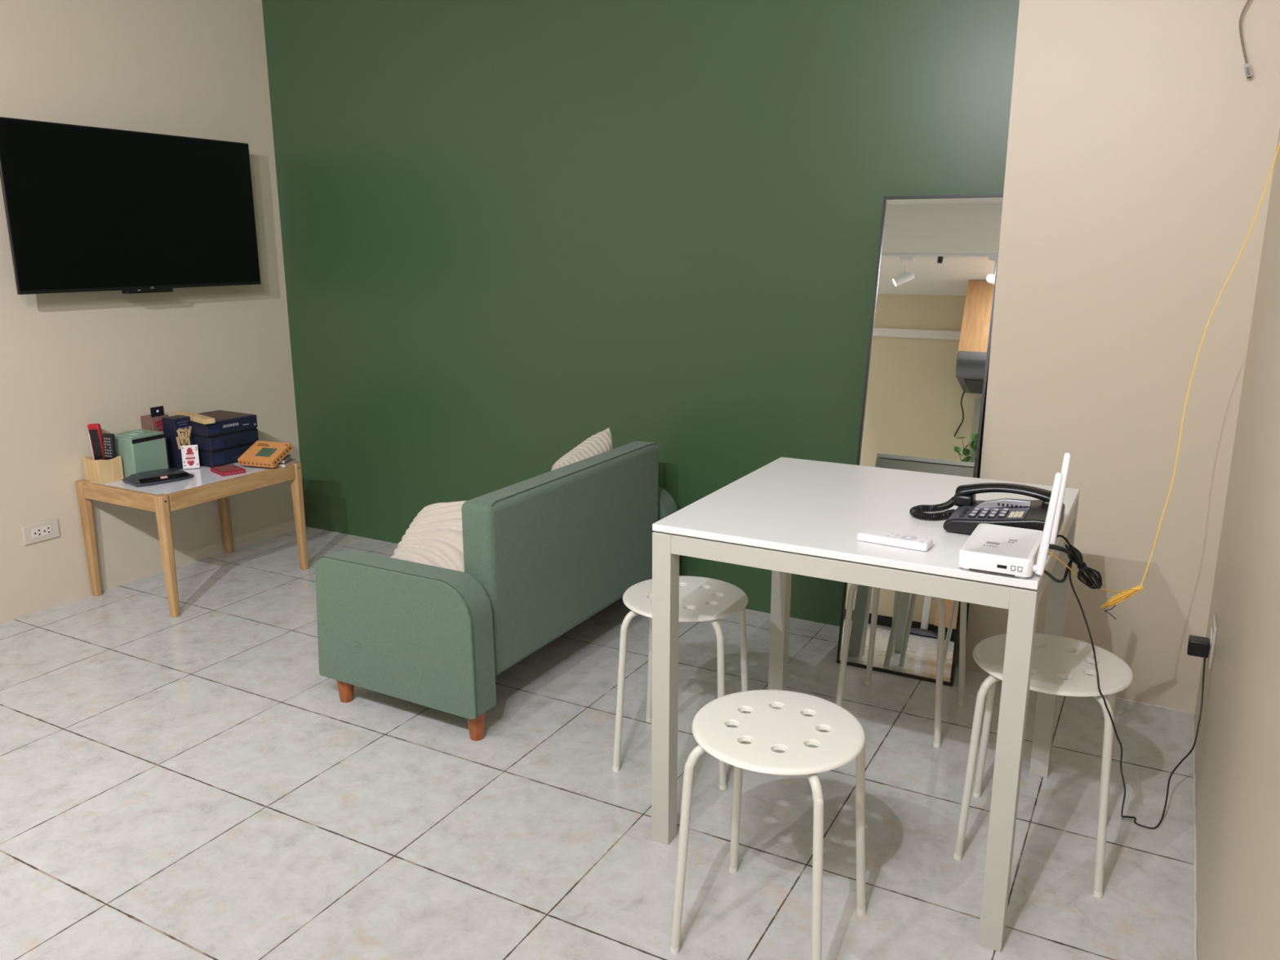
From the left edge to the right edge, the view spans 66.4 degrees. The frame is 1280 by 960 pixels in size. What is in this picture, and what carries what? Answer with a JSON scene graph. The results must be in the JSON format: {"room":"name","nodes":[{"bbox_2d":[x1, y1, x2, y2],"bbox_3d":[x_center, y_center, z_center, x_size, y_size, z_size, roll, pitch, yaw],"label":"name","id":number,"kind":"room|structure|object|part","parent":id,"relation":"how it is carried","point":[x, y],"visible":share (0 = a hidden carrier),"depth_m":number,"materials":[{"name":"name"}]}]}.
{"room":"living room","nodes":[
{"label":"living room","id":0,"kind":"room"},
{"bbox_2d":[0,0,300,623],"bbox_3d":[-2.632,-0.656,2.587,0.100,2.770,4.357,7,15,28],"label":"wall","id":1,"kind":"structure","parent":0,"point":[69,362],"depth_m":3.73,"materials":[{"name":"beige paint"}]},
{"bbox_2d":[21,518,60,545],"bbox_3d":[-2.169,0.187,3.541,0.011,0.070,0.128,7,15,28],"label":"wall socket","id":2,"kind":"object","parent":1,"relation":"attached to","point":[49,529],"visible":1,"depth_m":3.54,"materials":[{"name":"plastic"}]},
{"bbox_2d":[0,116,261,294],"bbox_3d":[-1.890,-0.997,3.661,0.121,0.579,0.999,7,15,28],"label":"television","id":3,"kind":"object","parent":1,"relation":"attached to","point":[87,208],"visible":1,"depth_m":3.56,"materials":[{"name":"black plastic"}]},
{"bbox_2d":[0,526,1196,959],"bbox_3d":[-0.964,0.880,2.018,3.702,0.050,4.157,7,15,28],"label":"floor","id":4,"kind":"structure","parent":0,"point":[193,784],"depth_m":2.31,"materials":[{"name":"tile"}]},
{"bbox_2d":[75,461,308,617],"bbox_3d":[-1.731,0.185,3.837,0.493,0.450,0.642,7,15,28],"label":"side table","id":5,"kind":"object","parent":4,"relation":"on","point":[206,486],"visible":0.88,"depth_m":3.63,"materials":[{"name":"brown wood"}]},
{"bbox_3d":[-2.073,0.221,3.686,0.042,0.450,0.042,7,15,28],"label":"leg","id":6,"kind":"part","parent":5,"relation":"part of","materials":[{"name":"brown wood"}]},
{"bbox_2d":[82,455,124,484],"bbox_3d":[-2.006,-0.044,3.652,0.108,0.091,0.084,8,16,31],"label":"pen holder","id":7,"kind":"object","parent":5,"relation":"on","point":[99,471],"visible":0.91,"depth_m":3.62,"materials":[{"name":"brown wood"}]},
{"bbox_3d":[-2.027,-0.037,3.620,0.108,0.091,0.006,8,16,31],"label":"panel","id":8,"kind":"part","parent":7,"relation":"part of","materials":[{"name":"brown wood"}]},
{"bbox_2d":[87,423,104,460],"bbox_3d":[-2.024,-0.109,3.654,0.057,0.207,0.020,1,14,5],"label":"remote control","id":9,"kind":"object","parent":7,"relation":"in","point":[95,433],"visible":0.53,"depth_m":3.64,"materials":[{"name":"red plastic"}]},
{"bbox_2d":[102,432,115,459],"bbox_3d":[-1.974,-0.089,3.640,0.052,0.174,0.017,3,14,10],"label":"remote control","id":10,"kind":"object","parent":7,"relation":"in","point":[108,439],"visible":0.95,"depth_m":3.62,"materials":[{"name":"black plastic"}]},
{"bbox_3d":[-1.963,-0.038,3.627,0.006,0.091,0.072,8,16,31],"label":"panel","id":11,"kind":"part","parent":7,"relation":"part of","materials":[{"name":"brown wood"}]},
{"bbox_3d":[-1.986,-0.052,3.685,0.108,0.091,0.006,8,16,31],"label":"panel","id":12,"kind":"part","parent":7,"relation":"part of","materials":[{"name":"brown wood"}]},
{"bbox_2d":[113,428,169,478],"bbox_3d":[-1.913,-0.101,3.730,0.142,0.166,0.146,7,15,26],"label":"storage box","id":13,"kind":"object","parent":5,"relation":"on","point":[140,451],"visible":0.89,"depth_m":3.68,"materials":[{"name":"green plastic"}]},
{"bbox_3d":[-1.913,-0.175,3.712,0.133,0.006,0.136,7,15,26],"label":"lid","id":14,"kind":"part","parent":13,"relation":"part of","materials":[{"name":"green plastic"}]},
{"bbox_2d":[140,405,168,431],"bbox_3d":[-1.908,-0.172,3.859,0.071,0.243,0.072,7,15,27],"label":"game box","id":15,"kind":"object","parent":5,"relation":"on","point":[153,421],"visible":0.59,"depth_m":3.82,"materials":[{"name":"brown cardboard"}]},
{"bbox_2d":[121,467,193,487],"bbox_3d":[-1.805,-0.015,3.659,0.222,0.030,0.155,-13,19,-43],"label":"case","id":16,"kind":"object","parent":5,"relation":"on","point":[151,477],"visible":1,"depth_m":3.62,"materials":[{"name":"plastic"}]},
{"bbox_2d":[121,474,193,487],"bbox_3d":[-1.805,-0.006,3.661,0.222,0.012,0.155,-13,19,-43],"label":"tray","id":17,"kind":"object","parent":16,"relation":"on","point":[135,480],"depth_m":3.60,"materials":[{"name":"plastic"}]},
{"bbox_3d":[-1.678,0.272,3.476,0.042,0.450,0.042,7,15,28],"label":"leg","id":18,"kind":"part","parent":5,"relation":"part of","materials":[{"name":"brown wood"}]},
{"bbox_2d":[161,414,193,469],"bbox_3d":[-1.819,-0.150,3.857,0.071,0.200,0.077,7,15,26],"label":"game box","id":19,"kind":"object","parent":5,"relation":"on","point":[177,429],"visible":0.75,"depth_m":3.83,"materials":[{"name":"blue cardboard"}]},
{"bbox_2d":[176,426,191,449],"bbox_3d":[-1.788,-0.159,3.837,0.001,0.099,0.076,7,15,26],"label":"picture","id":20,"kind":"object","parent":19,"relation":"attached to","point":[184,438],"depth_m":3.83},
{"bbox_2d":[180,444,199,469],"bbox_3d":[-1.767,-0.091,3.840,0.060,0.091,0.022,-6,15,-23],"label":"card","id":21,"kind":"object","parent":5,"relation":"on","point":[190,459],"visible":1,"depth_m":3.84,"materials":[{"name":"white paper"}]},
{"bbox_2d":[198,444,253,467],"bbox_3d":[-1.728,-0.113,4.004,0.235,0.060,0.232,8,15,29],"label":"game box","id":22,"kind":"object","parent":5,"relation":"on","point":[225,457],"visible":0.3,"depth_m":3.89,"materials":[{"name":"blue cardboard"}]},
{"bbox_3d":[-1.668,-0.085,3.876,0.001,0.038,0.048,8,15,29],"label":"blue panel","id":23,"kind":"part","parent":22,"relation":"part of","materials":[{"name":"blue cardboard"}]},
{"bbox_2d":[192,428,258,453],"bbox_3d":[-1.732,-0.171,3.987,0.235,0.060,0.232,7,15,27],"label":"game box","id":24,"kind":"object","parent":22,"relation":"on","point":[223,442],"visible":0.61,"depth_m":3.90,"materials":[{"name":"blue cardboard"}]},
{"bbox_3d":[-1.667,-0.144,3.861,0.001,0.038,0.048,7,15,27],"label":"blue panel","id":25,"kind":"part","parent":24,"relation":"part of","materials":[{"name":"blue cardboard"}]},
{"bbox_2d":[191,409,257,438],"bbox_3d":[-1.729,-0.229,3.969,0.235,0.060,0.232,8,16,30],"label":"game box","id":26,"kind":"object","parent":24,"relation":"on","point":[227,422],"visible":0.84,"depth_m":3.92,"materials":[{"name":"blue cardboard"}]},
{"bbox_2d":[174,410,215,424],"bbox_3d":[-1.766,-0.248,3.874,0.270,0.019,0.044,12,18,41],"label":"wooden box","id":27,"kind":"object","parent":26,"relation":"on","point":[201,419],"visible":0.88,"depth_m":3.83,"materials":[{"name":"brown wood"}]},
{"bbox_3d":[-1.672,-0.201,3.840,0.001,0.038,0.048,8,16,30],"label":"blue panel","id":28,"kind":"part","parent":26,"relation":"part of","materials":[{"name":"blue cardboard"}]},
{"bbox_2d":[192,427,256,438],"bbox_3d":[-1.730,-0.211,3.974,0.228,0.022,0.226,8,16,30],"label":"tray","id":29,"kind":"object","parent":26,"relation":"on","point":[207,433],"depth_m":3.86,"materials":[{"name":"blue cardboard"}]},
{"bbox_2d":[199,410,250,419],"bbox_3d":[-1.710,-0.266,3.995,0.200,0.001,0.138,8,16,30],"label":"picture","id":30,"kind":"object","parent":26,"relation":"on","point":[218,415],"depth_m":3.99},
{"bbox_2d":[198,441,255,453],"bbox_3d":[-1.732,-0.153,3.992,0.228,0.022,0.226,7,15,27],"label":"tray","id":31,"kind":"object","parent":24,"relation":"on","point":[215,446],"depth_m":3.87,"materials":[{"name":"blue cardboard"}]},
{"bbox_3d":[-1.785,0.098,4.198,0.042,0.450,0.042,7,15,28],"label":"leg","id":32,"kind":"part","parent":5,"relation":"part of","materials":[{"name":"brown wood"}]},
{"bbox_2d":[210,464,245,476],"bbox_3d":[-1.597,-0.038,3.787,0.088,0.015,0.121,-13,19,-43],"label":"box","id":33,"kind":"object","parent":5,"relation":"on","point":[230,469],"visible":1,"depth_m":3.76,"materials":[{"name":"red cardboard"}]},
{"bbox_2d":[255,458,295,467],"bbox_3d":[-1.460,-0.069,3.917,0.124,0.014,0.104,1,14,5],"label":"booklet","id":34,"kind":"object","parent":5,"relation":"on","point":[291,460],"visible":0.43,"depth_m":3.88,"materials":[{"name":"white paper"}]},
{"bbox_2d":[278,454,290,463],"bbox_3d":[-1.474,-0.083,3.916,0.124,0.014,0.104,-1,14,-5],"label":"booklet","id":35,"kind":"object","parent":34,"relation":"on","point":[287,457],"visible":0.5,"depth_m":3.90,"materials":[{"name":"grey paper"}]},
{"bbox_2d":[237,440,293,467],"bbox_3d":[-1.486,-0.103,3.877,0.165,0.078,0.131,5,14,19],"label":"game box","id":36,"kind":"object","parent":35,"relation":"on","point":[261,453],"visible":1,"depth_m":3.85,"materials":[{"name":"orange cardboard"}]},
{"bbox_2d":[255,447,276,457],"bbox_3d":[-1.476,-0.110,3.859,0.070,0.001,0.057,5,38,19],"label":"picture","id":37,"kind":"object","parent":36,"relation":"attached to","point":[266,452],"depth_m":3.86},
{"bbox_3d":[-1.390,0.148,3.988,0.042,0.450,0.042,7,15,28],"label":"leg","id":38,"kind":"part","parent":5,"relation":"part of","materials":[{"name":"brown wood"}]},
{"bbox_2d":[315,440,678,741],"bbox_3d":[-0.395,0.249,3.160,0.573,0.642,1.201,7,15,28],"label":"sofa","id":39,"kind":"object","parent":4,"relation":"on","point":[545,553],"visible":0.82,"depth_m":2.72,"materials":[{"name":"green fabric"}]},
{"bbox_3d":[-0.863,0.593,2.864,0.055,0.112,0.055,7,15,28],"label":"leg","id":40,"kind":"part","parent":39,"relation":"part of","materials":[{"name":"orange wood"}]},
{"bbox_3d":[-0.660,0.413,2.701,0.568,0.371,0.095,7,15,28],"label":"armrest","id":41,"kind":"part","parent":39,"relation":"part of","materials":[{"name":"green fabric"}]},
{"bbox_2d":[391,500,466,572],"bbox_3d":[-0.572,0.195,2.857,0.375,0.263,0.289,7,15,27],"label":"cushion","id":42,"kind":"object","parent":39,"relation":"on","point":[434,537],"visible":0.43,"depth_m":2.80,"materials":[{"name":"beige fabric"}]},
{"bbox_3d":[-0.443,0.646,2.644,0.055,0.112,0.055,7,15,28],"label":"leg","id":43,"kind":"part","parent":39,"relation":"part of","materials":[{"name":"orange wood"}]},
{"bbox_3d":[-0.206,0.201,3.042,0.103,0.490,0.970,7,15,28],"label":"backrest","id":44,"kind":"part","parent":39,"relation":"part of","materials":[{"name":"green fabric"}]},
{"bbox_2d":[551,426,612,471],"bbox_3d":[-0.202,0.016,3.312,0.168,0.372,0.378,9,16,32],"label":"cushion","id":45,"kind":"object","parent":39,"relation":"on","point":[600,442],"visible":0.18,"depth_m":3.25,"materials":[{"name":"beige fabric"}]},
{"bbox_3d":[-0.129,0.186,3.643,0.568,0.371,0.095,7,15,28],"label":"armrest","id":46,"kind":"part","parent":39,"relation":"part of","materials":[{"name":"green fabric"}]},
{"bbox_2d":[612,575,748,790],"bbox_3d":[0.115,0.506,2.529,0.317,0.439,0.317,4,14,18],"label":"stool","id":47,"kind":"object","parent":4,"relation":"on","point":[708,599],"visible":0.72,"depth_m":2.45,"materials":[{"name":"white metal"}]},
{"bbox_3d":[0.009,0.520,2.477,0.176,0.425,0.018,-7,15,-26],"label":"leg","id":48,"kind":"part","parent":47,"relation":"part of","materials":[{"name":"white metal"}]},
{"bbox_3d":[0.061,0.482,2.631,0.018,0.425,0.176,-7,15,-26],"label":"leg","id":49,"kind":"part","parent":47,"relation":"part of","materials":[{"name":"white metal"}]},
{"bbox_3d":[0.115,0.297,2.478,0.317,0.010,0.317,4,14,18],"label":"seat","id":50,"kind":"part","parent":47,"relation":"part of","materials":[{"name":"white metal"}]},
{"bbox_3d":[0.168,0.532,2.427,0.018,0.425,0.176,-7,15,-26],"label":"leg","id":51,"kind":"part","parent":47,"relation":"part of","materials":[{"name":"white metal"}]},
{"bbox_3d":[0.220,0.495,2.581,0.176,0.425,0.018,-7,15,-26],"label":"leg","id":52,"kind":"part","parent":47,"relation":"part of","materials":[{"name":"white metal"}]},
{"bbox_2d":[669,689,866,959],"bbox_3d":[0.255,0.668,1.857,0.317,0.439,0.317,7,15,28],"label":"stool","id":53,"kind":"object","parent":4,"relation":"on","point":[768,729],"visible":1,"depth_m":1.79,"materials":[{"name":"white metal"}]},
{"bbox_3d":[0.142,0.677,1.825,0.176,0.425,0.018,-4,14,-16],"label":"leg","id":54,"kind":"part","parent":53,"relation":"part of","materials":[{"name":"white metal"}]},
{"bbox_3d":[0.222,0.642,1.967,0.018,0.425,0.176,-4,14,-16],"label":"leg","id":55,"kind":"part","parent":53,"relation":"part of","materials":[{"name":"white metal"}]},
{"bbox_3d":[0.255,0.459,1.807,0.317,0.010,0.317,7,15,28],"label":"seat","id":56,"kind":"part","parent":53,"relation":"part of","materials":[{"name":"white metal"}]},
{"bbox_3d":[0.288,0.695,1.747,0.018,0.425,0.176,-4,14,-16],"label":"leg","id":57,"kind":"part","parent":53,"relation":"part of","materials":[{"name":"white metal"}]},
{"bbox_3d":[0.368,0.661,1.889,0.176,0.425,0.018,-4,14,-16],"label":"leg","id":58,"kind":"part","parent":53,"relation":"part of","materials":[{"name":"white metal"}]},
{"bbox_2d":[651,457,1079,951],"bbox_3d":[0.534,0.416,2.258,0.750,0.740,0.750,7,15,28],"label":"dining table","id":59,"kind":"object","parent":4,"relation":"on","point":[786,517],"visible":0.89,"depth_m":2.03,"materials":[{"name":"white metal"}]},
{"bbox_3d":[0.054,0.458,2.124,0.043,0.722,0.043,7,15,28],"label":"leg","id":60,"kind":"part","parent":59,"relation":"part of","materials":[{"name":"white paint"}]},
{"bbox_3d":[0.394,0.312,2.727,0.043,0.722,0.043,7,15,28],"label":"leg","id":61,"kind":"part","parent":59,"relation":"part of","materials":[{"name":"white paint"}]},
{"bbox_2d":[857,528,933,551],"bbox_3d":[0.492,0.115,1.887,0.138,0.018,0.043,9,16,32],"label":"remote control","id":62,"kind":"object","parent":59,"relation":"on","point":[891,539],"visible":1,"depth_m":1.87,"materials":[{"name":"white plastic"}]},
{"bbox_2d":[909,482,1065,533],"bbox_3d":[0.701,0.054,2.003,0.298,0.082,0.178,7,15,28],"label":"telephone","id":63,"kind":"object","parent":59,"relation":"on","point":[970,513],"visible":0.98,"depth_m":1.98,"materials":[{"name":"black plastic"}]},
{"bbox_3d":[0.623,0.057,2.076,0.094,0.042,0.091,7,15,28],"label":"coiled cord","id":64,"kind":"part","parent":63,"relation":"part of","materials":[{"name":"black plastic"}]},
{"bbox_3d":[0.704,0.067,1.968,0.142,0.024,0.100,7,15,28],"label":"panel","id":65,"kind":"part","parent":63,"relation":"part of","materials":[{"name":"black plastic"}]},
{"bbox_3d":[0.742,0.050,2.001,0.110,0.028,0.016,7,15,28],"label":"silver trim","id":66,"kind":"part","parent":63,"relation":"part of","materials":[{"name":"plastic"}]},
{"bbox_3d":[0.675,0.537,1.794,0.043,0.722,0.043,7,15,28],"label":"leg","id":67,"kind":"part","parent":59,"relation":"part of","materials":[{"name":"white paint"}]},
{"bbox_2d":[957,453,1071,578],"bbox_3d":[0.679,0.053,1.764,0.156,0.196,0.206,7,15,28],"label":"router","id":68,"kind":"object","parent":59,"relation":"on","point":[1016,552],"visible":1,"depth_m":1.72,"materials":[{"name":"white plastic"}]},
{"bbox_2d":[983,539,1017,546],"bbox_3d":[0.652,0.114,1.776,0.078,0.001,0.033,-8,16,-31],"label":"print","id":69,"kind":"object","parent":68,"relation":"on","point":[987,543],"depth_m":1.77},
{"bbox_3d":[1.014,0.392,2.397,0.043,0.722,0.043,7,15,28],"label":"leg","id":70,"kind":"part","parent":59,"relation":"part of","materials":[{"name":"white paint"}]},
{"bbox_2d":[835,583,967,747],"bbox_3d":[0.744,0.454,2.744,0.317,0.439,0.317,8,16,30],"label":"stool","id":71,"kind":"object","parent":4,"relation":"on","point":[941,603],"visible":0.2,"depth_m":2.70,"materials":[{"name":"white metal"}]},
{"bbox_3d":[0.630,0.462,2.716,0.176,0.425,0.018,-3,14,-14],"label":"leg","id":72,"kind":"part","parent":71,"relation":"part of","materials":[{"name":"white metal"}]},
{"bbox_3d":[0.715,0.428,2.856,0.018,0.425,0.176,-3,14,-14],"label":"leg","id":73,"kind":"part","parent":71,"relation":"part of","materials":[{"name":"white metal"}]},
{"bbox_3d":[0.773,0.482,2.634,0.018,0.425,0.176,-3,14,-14],"label":"leg","id":74,"kind":"part","parent":71,"relation":"part of","materials":[{"name":"white metal"}]},
{"bbox_3d":[0.859,0.448,2.773,0.176,0.425,0.018,-3,14,-14],"label":"leg","id":75,"kind":"part","parent":71,"relation":"part of","materials":[{"name":"white metal"}]},
{"bbox_2d":[835,193,1003,686],"bbox_3d":[0.854,-0.124,2.996,0.362,1.451,0.278,7,15,28],"label":"floor mirror","id":76,"kind":"object","parent":4,"relation":"on","point":[926,382],"visible":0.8,"depth_m":2.98,"materials":[{"name":"clear glass"}]},
{"bbox_2d":[952,633,1133,897],"bbox_3d":[0.880,0.599,2.143,0.317,0.439,0.317,7,15,26],"label":"stool","id":77,"kind":"object","parent":4,"relation":"on","point":[1051,661],"visible":0.79,"depth_m":2.06,"materials":[{"name":"white metal"}]},
{"bbox_3d":[0.843,0.574,2.252,0.018,0.425,0.176,-4,14,-18],"label":"leg","id":78,"kind":"part","parent":77,"relation":"part of","materials":[{"name":"white metal"}]},
{"bbox_3d":[0.771,0.608,2.108,0.133,0.425,0.133,7,15,26],"label":"leg","id":79,"kind":"part","parent":77,"relation":"part of","materials":[{"name":"white metal"}]},
{"bbox_3d":[0.880,0.390,2.093,0.317,0.010,0.317,7,15,26],"label":"seat","id":80,"kind":"part","parent":77,"relation":"part of","materials":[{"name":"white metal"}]},
{"bbox_3d":[0.917,0.626,2.035,0.018,0.425,0.176,-4,14,-18],"label":"leg","id":81,"kind":"part","parent":77,"relation":"part of","materials":[{"name":"white metal"}]},
{"bbox_3d":[0.992,0.591,2.180,0.176,0.425,0.018,-4,14,-18],"label":"leg","id":82,"kind":"part","parent":77,"relation":"part of","materials":[{"name":"white metal"}]},
{"bbox_2d":[1043,534,1205,829],"bbox_3d":[1.046,0.442,2.091,0.929,0.767,0.145,-9,16,-33],"label":"power cable","id":83,"kind":"object","parent":4,"relation":"on","point":[1073,557],"visible":0.99,"depth_m":1.91,"materials":[{"name":"black plastic"}]},
{"bbox_3d":[0.767,0.165,1.800,0.013,0.073,0.227,11,18,39],"label":"cord","id":84,"kind":"part","parent":83,"relation":"part of","materials":[{"name":"black rubber"}]},
{"bbox_2d":[262,0,1019,648],"bbox_3d":[0.102,-0.874,3.492,3.802,2.770,0.100,7,15,28],"label":"wall","id":85,"kind":"structure","parent":0,"point":[515,233],"depth_m":3.57,"materials":[{"name":"green paint"}]},
{"bbox_2d":[965,0,1279,713],"bbox_3d":[1.340,-0.706,2.687,0.639,2.720,0.154,7,15,28],"label":"wall pillar","id":86,"kind":"structure","parent":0,"point":[1141,152],"depth_m":2.66,"materials":[{"name":"beige paint"}]},
{"bbox_2d":[1104,695,1185,712],"bbox_3d":[1.468,0.652,2.849,0.217,0.009,0.010,7,15,28],"label":"trim","id":87,"kind":"structure","parent":86,"relation":"attached to","point":[1117,698],"depth_m":2.84,"materials":[{"name":"paint"}]},
{"bbox_2d":[1239,0,1252,78],"bbox_3d":[1.505,-1.185,2.367,0.075,0.398,0.018,3,14,13],"label":"cable","id":88,"kind":"object","parent":86,"relation":"attached to","point":[1247,68],"visible":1,"depth_m":2.40,"materials":[{"name":"grey plastic"}]},
{"bbox_3d":[1.506,-1.203,2.365,0.075,0.363,0.013,3,14,12],"label":"flat cord","id":89,"kind":"part","parent":88,"relation":"part of","materials":[{"name":"grey plastic"}]},
{"bbox_2d":[1194,128,1279,959],"bbox_3d":[0.680,-0.218,0.770,0.100,2.770,4.257,7,15,28],"label":"wall","id":90,"kind":"structure","parent":0,"point":[1237,744],"depth_m":1.72,"materials":[{"name":"beige paint"}]},
{"bbox_2d":[1192,715,1197,959],"bbox_3d":[1.076,0.884,1.891,0.008,0.006,2.070,7,15,28],"label":"trim","id":91,"kind":"structure","parent":90,"relation":"attached to","point":[1193,753],"depth_m":2.13,"materials":[{"name":"paint"}]},
{"bbox_2d":[1208,614,1217,669],"bbox_3d":[1.416,0.400,2.420,0.009,0.105,0.110,7,15,28],"label":"wall socket","id":92,"kind":"object","parent":90,"relation":"attached to","point":[1213,632],"visible":0.87,"depth_m":2.38,"materials":[{"name":"plastic"}]},
{"bbox_2d":[1186,635,1209,657],"bbox_3d":[1.379,0.411,2.414,0.045,0.040,0.044,7,15,28],"label":"power adapter","id":93,"kind":"object","parent":92,"relation":"attached to","point":[1197,646],"visible":1,"depth_m":2.40,"materials":[{"name":"black plastic"}]},
{"bbox_3d":[-0.964,-1.682,1.401,3.902,0.420,4.357,7,15,28],"label":"ceiling","id":94,"kind":"structure","parent":0,"visible":0},
{"bbox_2d":[1048,142,1279,619],"bbox_3d":[1.046,-0.766,1.878,0.879,2.222,0.099,-11,17,-38],"label":"cable","id":95,"kind":"object","parent":94,"relation":"hanging from","point":[1126,593],"visible":0.97,"depth_m":2.15,"materials":[{"name":"yellow plastic"}]}
]}

